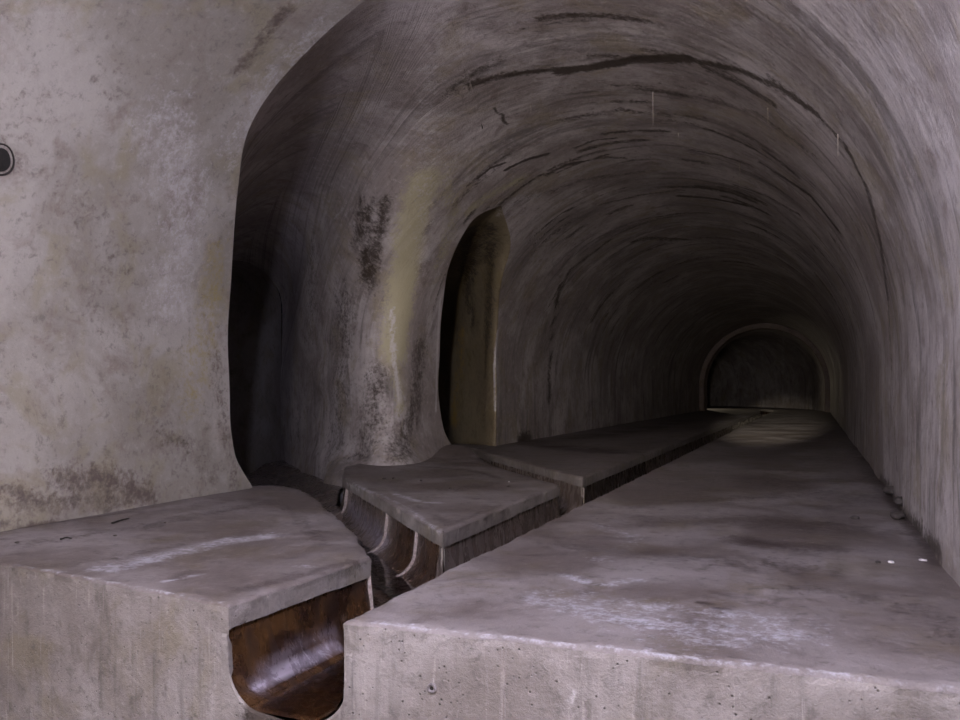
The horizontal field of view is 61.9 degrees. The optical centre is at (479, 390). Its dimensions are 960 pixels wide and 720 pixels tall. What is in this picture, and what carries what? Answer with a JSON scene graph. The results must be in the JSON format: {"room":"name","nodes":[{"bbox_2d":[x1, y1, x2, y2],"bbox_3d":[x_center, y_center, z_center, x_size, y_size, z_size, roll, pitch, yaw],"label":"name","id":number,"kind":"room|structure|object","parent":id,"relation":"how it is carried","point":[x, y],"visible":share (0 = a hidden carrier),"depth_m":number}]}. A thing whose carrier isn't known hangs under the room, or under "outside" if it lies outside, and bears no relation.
{"room":"underground passage","nodes":[
{"label":"underground passage","id":0,"kind":"room"},
{"bbox_2d":[0,136,252,531],"bbox_3d":[-5.008,0.172,1.473,0.397,3.756,14.854,0,0,23],"label":"wall","id":1,"kind":"structure","parent":0,"point":[115,287],"depth_m":6.46},
{"bbox_2d":[0,143,14,175],"bbox_3d":[-3.243,-1.564,5.395,0.107,0.207,0.221,0,0,23],"label":"weep hole","id":2,"kind":"object","parent":1,"relation":"in","point":[5,161],"visible":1,"depth_m":5.43},
{"bbox_2d":[0,485,371,719],"bbox_3d":[-1.745,1.497,6.137,3.055,1.006,3.983,0,0,23],"label":"concrete platform","id":3,"kind":"object","parent":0,"point":[96,624],"visible":0.91,"depth_m":4.46},
{"bbox_2d":[111,518,128,523],"bbox_3d":[-2.755,0.992,6.134,0.018,0.016,0.238,0,0,6],"label":"twig","id":4,"kind":"object","parent":3,"relation":"on","point":[113,522],"visible":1,"depth_m":6.09},
{"bbox_2d":[228,261,280,474],"bbox_3d":[-5.981,-0.186,16.014,4.680,4.473,2.182,0,0,23],"label":"wall","id":5,"kind":"structure","parent":0,"point":[254,318],"depth_m":16.27},
{"bbox_2d":[281,313,281,364],"bbox_3d":[-3.289,0.095,18.652,4.774,3.909,2.255,0,0,23],"label":"wall","id":6,"kind":"structure","parent":0,"point":[281,313],"depth_m":18.34},
{"bbox_2d":[245,460,444,609],"bbox_3d":[-2.287,1.299,9.916,3.004,0.378,10.847,0,0,-16],"label":"channel","id":7,"kind":"object","parent":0,"point":[403,559],"visible":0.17,"depth_m":7.20},
{"bbox_2d":[232,0,481,507],"bbox_3d":[-1.979,-0.609,10.727,3.236,5.318,9.663,0,0,-24],"label":"wall","id":8,"kind":"structure","parent":0,"point":[352,166],"depth_m":10.65},
{"bbox_2d":[0,0,896,356],"bbox_3d":[4.401,-2.502,16.587,5.361,1.626,50.000,0,0,23],"label":"ceiling","id":9,"kind":"structure","parent":0,"point":[700,119],"depth_m":7.68},
{"bbox_2d":[342,444,559,565],"bbox_3d":[-0.511,1.424,9.449,2.185,1.152,7.459,0,0,-14],"label":"concrete platform","id":10,"kind":"object","parent":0,"point":[479,499],"visible":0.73,"depth_m":8.02},
{"bbox_2d":[438,206,510,445],"bbox_3d":[-0.634,-0.311,14.559,1.796,4.722,6.411,0,0,-22],"label":"wall","id":11,"kind":"structure","parent":0,"point":[467,376],"depth_m":14.95},
{"bbox_2d":[221,411,770,719],"bbox_3d":[7.968,1.559,31.223,12.525,0.882,56.986,0,0,6],"label":"channel","id":12,"kind":"object","parent":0,"point":[288,662],"visible":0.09,"depth_m":4.08},
{"bbox_2d":[407,274,705,462],"bbox_3d":[5.225,0.173,25.930,0.387,3.753,32.125,0,0,23],"label":"wall","id":13,"kind":"structure","parent":0,"point":[592,375],"depth_m":17.81},
{"bbox_2d":[480,458,645,515],"bbox_3d":[0.414,1.294,13.780,3.427,0.352,10.183,0,0,-23],"label":"channel","id":14,"kind":"object","parent":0,"point":[570,498],"visible":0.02,"depth_m":10.09},
{"bbox_2d":[454,407,760,502],"bbox_3d":[7.681,1.496,33.937,12.519,1.007,50.484,0,0,6],"label":"concrete platform","id":15,"kind":"object","parent":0,"point":[581,459],"visible":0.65,"depth_m":14.61},
{"bbox_2d":[343,406,959,719],"bbox_3d":[9.620,1.497,32.089,14.942,1.006,60.239,0,0,5],"label":"concrete platform","id":16,"kind":"object","parent":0,"point":[733,578],"visible":0.93,"depth_m":3.64},
{"bbox_2d":[882,486,893,494],"bbox_3d":[3.895,0.938,7.523,0.152,0.092,0.202,0,0,-44],"label":"rubble stone","id":17,"kind":"object","parent":16,"relation":"on","point":[889,490],"visible":0.56,"depth_m":7.51},
{"bbox_2d":[890,511,905,519],"bbox_3d":[3.265,0.973,6.255,0.111,0.073,0.152,0,0,23],"label":"rubble stone","id":18,"kind":"object","parent":16,"relation":"on","point":[897,515],"visible":0.99,"depth_m":6.21},
{"bbox_2d":[893,496,902,505],"bbox_3d":[3.493,0.910,6.614,0.144,0.076,0.114,0,0,-24],"label":"rubble stone","id":19,"kind":"object","parent":16,"relation":"on","point":[898,500],"visible":0.56,"depth_m":6.58},
{"bbox_2d":[538,329,824,410],"bbox_3d":[11.666,-0.519,51.261,9.915,5.139,27.147,0,0,-27],"label":"wall","id":20,"kind":"structure","parent":0,"point":[764,367],"depth_m":47.84},
{"bbox_2d":[699,323,829,411],"bbox_3d":[13.963,-0.655,39.442,6.160,5.410,0.650,0,0,23],"label":"trim","id":21,"kind":"structure","parent":20,"relation":"attached to","point":[702,385],"depth_m":39.30},
{"bbox_2d":[822,0,959,586],"bbox_3d":[7.027,0.173,15.488,0.396,3.755,50.000,0,0,23],"label":"wall","id":22,"kind":"structure","parent":0,"point":[897,296],"depth_m":5.15}
]}

